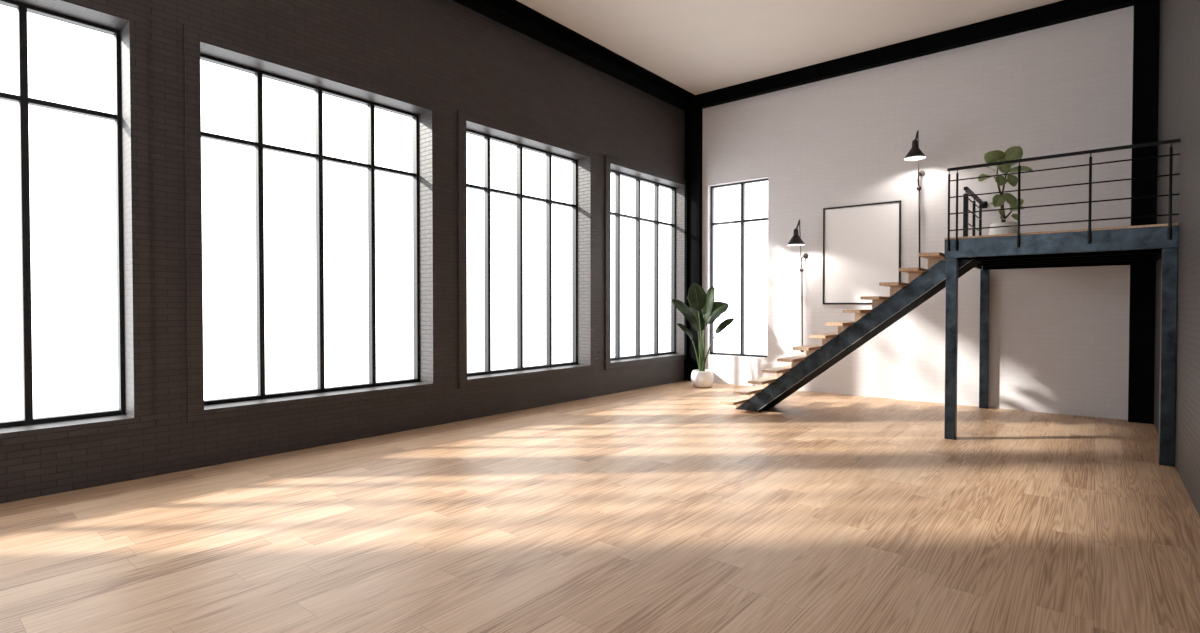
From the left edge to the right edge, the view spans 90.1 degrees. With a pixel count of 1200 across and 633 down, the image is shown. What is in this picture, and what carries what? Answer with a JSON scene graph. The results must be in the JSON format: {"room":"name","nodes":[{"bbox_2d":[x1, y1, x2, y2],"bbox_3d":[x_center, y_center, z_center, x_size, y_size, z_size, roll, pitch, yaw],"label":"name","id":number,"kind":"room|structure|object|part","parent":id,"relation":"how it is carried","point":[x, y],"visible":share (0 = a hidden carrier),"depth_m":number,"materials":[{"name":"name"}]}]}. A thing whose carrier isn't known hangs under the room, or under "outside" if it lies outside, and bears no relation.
{"room":"empty loft room","nodes":[
{"label":"empty loft room","id":0,"kind":"room"},
{"bbox_2d":[0,0,684,503],"bbox_3d":[-3.162,-1.454,6.526,0.370,5.700,15.066,1,1,40],"label":"wall","id":1,"kind":"structure","parent":0,"point":[449,54],"depth_m":6.98,"materials":[{"name":"black paint"}]},
{"bbox_2d":[0,0,151,447],"bbox_3d":[-4.975,-0.814,4.311,0.382,3.626,2.760,1,1,40],"label":"window","id":2,"kind":"structure","parent":1,"relation":"in","point":[138,59],"depth_m":5.17,"materials":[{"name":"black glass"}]},
{"bbox_2d":[183,25,441,422],"bbox_3d":[-3.041,-0.851,6.651,0.382,3.626,2.760,1,1,40],"label":"window","id":3,"kind":"structure","parent":1,"relation":"in","point":[192,37],"depth_m":6.33,"materials":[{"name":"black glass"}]},
{"bbox_2d":[457,110,594,388],"bbox_3d":[-1.104,-0.888,8.994,0.382,3.626,2.760,1,1,40],"label":"window","id":4,"kind":"structure","parent":1,"relation":"in","point":[462,117],"depth_m":9.04,"materials":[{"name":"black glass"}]},
{"bbox_2d":[453,0,696,110],"bbox_3d":[-2.822,-4.177,6.396,0.264,0.250,14.766,1,1,40],"label":"beam","id":5,"kind":"structure","parent":1,"relation":"attached to","point":[513,14],"depth_m":9.32,"materials":[{"name":"black metal"}]},
{"bbox_2d":[605,156,684,369],"bbox_3d":[0.793,-0.924,11.289,0.382,3.626,2.635,1,1,40],"label":"window","id":6,"kind":"structure","parent":1,"relation":"in","point":[608,160],"depth_m":11.21,"materials":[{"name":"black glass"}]},
{"bbox_2d":[0,381,1199,632],"bbox_3d":[-0.250,1.507,4.309,7.743,0.150,15.286,1,1,40],"label":"floor","id":7,"kind":"structure","parent":0,"point":[671,507],"depth_m":3.97,"materials":[{"name":"brown wood"}]},
{"bbox_2d":[684,107,702,380],"bbox_3d":[1.870,-1.417,12.055,0.344,5.450,0.134,1,1,40],"label":"column","id":8,"kind":"structure","parent":7,"relation":"on","point":[694,118],"depth_m":12.07,"materials":[{"name":"black metal"}]},
{"bbox_2d":[672,283,734,387],"bbox_3d":[1.903,0.345,11.067,0.890,1.950,0.806,1,1,40],"label":"potted plant","id":9,"kind":"object","parent":7,"relation":"on","point":[703,310],"visible":1,"depth_m":11.13,"materials":[{"name":"green plant"}]},
{"bbox_3d":[1.915,1.163,11.229,0.424,0.310,0.424,1,1,40],"label":"pot","id":10,"kind":"part","parent":9,"relation":"part of","materials":[{"name":"white ceramic"}]},
{"bbox_2d":[720,252,980,411],"bbox_3d":[3.314,0.313,8.069,3.021,2.117,1.408,1,1,40],"label":"staircase","id":11,"kind":"structure","parent":7,"relation":"on","point":[923,284],"depth_m":7.78,"materials":[{"name":"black metal"}]},
{"bbox_2d":[944,223,1178,466],"bbox_3d":[5.534,0.243,7.281,1.916,2.282,2.812,1,1,40],"label":"platform","id":12,"kind":"object","parent":7,"relation":"on","point":[1109,246],"visible":0.98,"depth_m":6.41,"materials":[{"name":"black metal"}]},
{"bbox_3d":[3.998,0.366,6.819,0.108,2.052,0.105,1,1,40],"label":"support post","id":13,"kind":"part","parent":12,"relation":"part of","materials":[{"name":"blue metal"}]},
{"bbox_2d":[963,187,986,236],"bbox_3d":[5.218,-1.310,8.346,0.100,0.790,1.586,1,1,40],"label":"railing","id":14,"kind":"object","parent":12,"relation":"on","point":[968,191],"visible":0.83,"depth_m":8.17,"materials":[{"name":"black metal"}]},
{"bbox_3d":[4.739,-1.272,7.766,0.052,0.733,0.052,1,1,40],"label":"post","id":15,"kind":"part","parent":14,"relation":"part of","materials":[{"name":"black metal"}]},
{"bbox_3d":[5.172,-1.280,8.290,0.032,0.733,0.032,1,1,40],"label":"post","id":16,"kind":"part","parent":14,"relation":"part of","materials":[{"name":"black metal"}]},
{"bbox_3d":[5.212,-1.665,8.333,0.044,0.040,1.565,1,1,40],"label":"handrail","id":17,"kind":"part","parent":14,"relation":"part of","materials":[{"name":"black metal"}]},
{"bbox_3d":[5.554,-1.288,8.753,0.032,0.733,0.032,1,1,40],"label":"post","id":18,"kind":"part","parent":14,"relation":"part of","materials":[{"name":"black metal"}]},
{"bbox_3d":[5.706,0.335,8.900,0.108,2.047,0.100,1,1,40],"label":"support post","id":19,"kind":"part","parent":12,"relation":"part of","materials":[{"name":"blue metal"}]},
{"bbox_2d":[978,146,1032,234],"bbox_3d":[5.227,-1.587,7.901,0.772,1.352,0.403,0,1,-15],"label":"fig","id":20,"kind":"object","parent":12,"relation":"on","point":[1014,152],"visible":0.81,"depth_m":7.83,"materials":[{"name":"green plant"}]},
{"bbox_2d":[947,138,1179,250],"bbox_3d":[4.639,-1.189,6.153,1.887,0.930,0.044,1,1,40],"label":"balcony railing","id":21,"kind":"object","parent":12,"relation":"attached to","point":[1171,141],"visible":1,"depth_m":6.05,"materials":[{"name":"black metal"}]},
{"bbox_3d":[3.925,-1.190,6.744,0.023,0.895,0.023,1,1,40],"label":"post","id":22,"kind":"part","parent":21,"relation":"part of","materials":[{"name":"black metal"}]},
{"bbox_3d":[3.986,-1.189,6.693,0.023,0.895,0.023,1,1,40],"label":"post","id":23,"kind":"part","parent":21,"relation":"part of","materials":[{"name":"black metal"}]},
{"bbox_3d":[4.425,-1.183,6.330,0.023,0.895,0.023,1,1,40],"label":"post","id":24,"kind":"part","parent":21,"relation":"part of","materials":[{"name":"black metal"}]},
{"bbox_3d":[4.639,-1.640,6.146,1.887,0.028,0.044,1,1,40],"label":"handrail","id":25,"kind":"part","parent":21,"relation":"part of","materials":[{"name":"black metal"}]},
{"bbox_3d":[4.644,-0.958,6.152,1.872,0.015,0.014,1,1,40],"label":"rod","id":26,"kind":"part","parent":21,"relation":"part of","materials":[{"name":"black metal"}]},
{"bbox_3d":[4.644,-1.143,6.149,1.872,0.015,0.014,1,1,40],"label":"rod","id":27,"kind":"part","parent":21,"relation":"part of","materials":[{"name":"black metal"}]},
{"bbox_3d":[4.644,-1.513,6.143,1.872,0.015,0.014,1,1,40],"label":"rod","id":28,"kind":"part","parent":21,"relation":"part of","materials":[{"name":"black metal"}]},
{"bbox_3d":[4.644,-1.328,6.146,1.872,0.015,0.014,1,1,40],"label":"rod","id":29,"kind":"part","parent":21,"relation":"part of","materials":[{"name":"black metal"}]},
{"bbox_3d":[4.873,-1.177,5.959,0.023,0.895,0.023,1,1,40],"label":"post","id":30,"kind":"part","parent":21,"relation":"part of","materials":[{"name":"black metal"}]},
{"bbox_3d":[5.320,-1.171,5.590,0.023,0.895,0.023,1,1,40],"label":"post","id":31,"kind":"part","parent":21,"relation":"part of","materials":[{"name":"black metal"}]},
{"bbox_3d":[5.379,0.384,5.677,0.107,2.052,0.105,1,1,40],"label":"support post","id":32,"kind":"part","parent":12,"relation":"part of","materials":[{"name":"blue metal"}]},
{"bbox_2d":[1128,0,1159,423],"bbox_3d":[7.039,-1.349,7.762,0.243,5.450,0.166,1,1,40],"label":"column","id":33,"kind":"structure","parent":7,"relation":"on","point":[1146,24],"depth_m":7.71,"materials":[{"name":"black metal"}]},
{"bbox_2d":[516,0,1061,94],"bbox_3d":[-0.250,-4.367,4.216,7.743,0.200,15.286,1,1,40],"label":"ceiling","id":34,"kind":"structure","parent":0,"point":[698,46],"depth_m":9.01,"materials":[{"name":"paint"}]},
{"bbox_2d":[702,6,1133,419],"bbox_3d":[4.549,-1.510,10.068,7.743,5.700,0.220,1,1,40],"label":"wall","id":35,"kind":"structure","parent":0,"point":[1059,336],"depth_m":9.13,"materials":[{"name":"white paint"}]},
{"bbox_2d":[710,178,767,357],"bbox_3d":[2.721,-0.912,11.635,1.254,3.355,0.090,1,1,40],"label":"window","id":36,"kind":"structure","parent":35,"relation":"in","point":[742,221],"depth_m":11.60,"materials":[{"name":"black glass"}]},
{"bbox_2d":[787,220,807,351],"bbox_3d":[3.468,-0.528,10.454,0.298,2.313,0.584,1,1,40],"label":"wall lamp","id":37,"kind":"object","parent":35,"relation":"attached to","point":[796,240],"visible":1,"depth_m":10.48,"materials":[{"name":"metal"}]},
{"bbox_3d":[3.377,-1.374,10.331,0.298,0.282,0.298,1,1,40],"label":"lamp shade","id":38,"kind":"part","parent":37,"relation":"part of","materials":[{"name":"black metal"}]},
{"bbox_3d":[3.497,-1.252,10.459,0.019,0.841,0.126,1,1,36],"label":"rod","id":39,"kind":"part","parent":37,"relation":"part of","materials":[{"name":"metal"}]},
{"bbox_3d":[3.543,-0.160,10.511,0.038,1.266,0.024,1,1,40],"label":"rod","id":40,"kind":"part","parent":37,"relation":"part of","materials":[{"name":"metal"}]},
{"bbox_2d":[823,200,900,303],"bbox_3d":[4.371,-1.040,10.060,1.244,1.671,0.029,1,1,40],"label":"picture frame","id":41,"kind":"object","parent":35,"relation":"attached to","point":[862,242],"visible":0.8,"depth_m":10.07,"materials":[{"name":"paper"}]},
{"bbox_2d":[691,0,1134,108],"bbox_3d":[4.490,-4.232,9.836,6.874,0.250,0.146,1,1,40],"label":"beam","id":42,"kind":"structure","parent":35,"relation":"attached to","point":[1062,11],"depth_m":9.37,"materials":[{"name":"black metal"}]},
{"bbox_2d":[904,130,925,267],"bbox_3d":[4.891,-1.706,9.259,0.298,2.313,0.584,1,1,40],"label":"wall lamp","id":43,"kind":"object","parent":35,"relation":"attached to","point":[915,153],"visible":0.91,"depth_m":9.22,"materials":[{"name":"metal"}]},
{"bbox_3d":[4.800,-2.553,9.136,0.298,0.282,0.298,1,1,40],"label":"lamp shade","id":44,"kind":"part","parent":43,"relation":"part of","materials":[{"name":"black metal"}]},
{"bbox_3d":[4.920,-2.430,9.264,0.019,0.841,0.126,1,1,36],"label":"rod","id":45,"kind":"part","parent":43,"relation":"part of","materials":[{"name":"metal"}]},
{"bbox_3d":[4.966,-1.338,9.316,0.038,1.266,0.024,1,1,40],"label":"rod","id":46,"kind":"part","parent":43,"relation":"part of","materials":[{"name":"black metal"}]},
{"bbox_2d":[989,222,1016,234],"bbox_3d":[5.324,-1.068,7.908,0.352,0.314,0.352,1,1,40],"label":"pot","id":47,"kind":"object","parent":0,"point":[1004,230],"depth_m":7.78,"materials":[{"name":"white ceramic"}]},
{"bbox_2d":[1154,0,1199,515],"bbox_3d":[2.525,-1.379,1.826,0.360,5.700,15.066,1,1,40],"label":"wall","id":48,"kind":"structure","parent":0,"point":[1179,37],"depth_m":5.20,"materials":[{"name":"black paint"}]}
]}

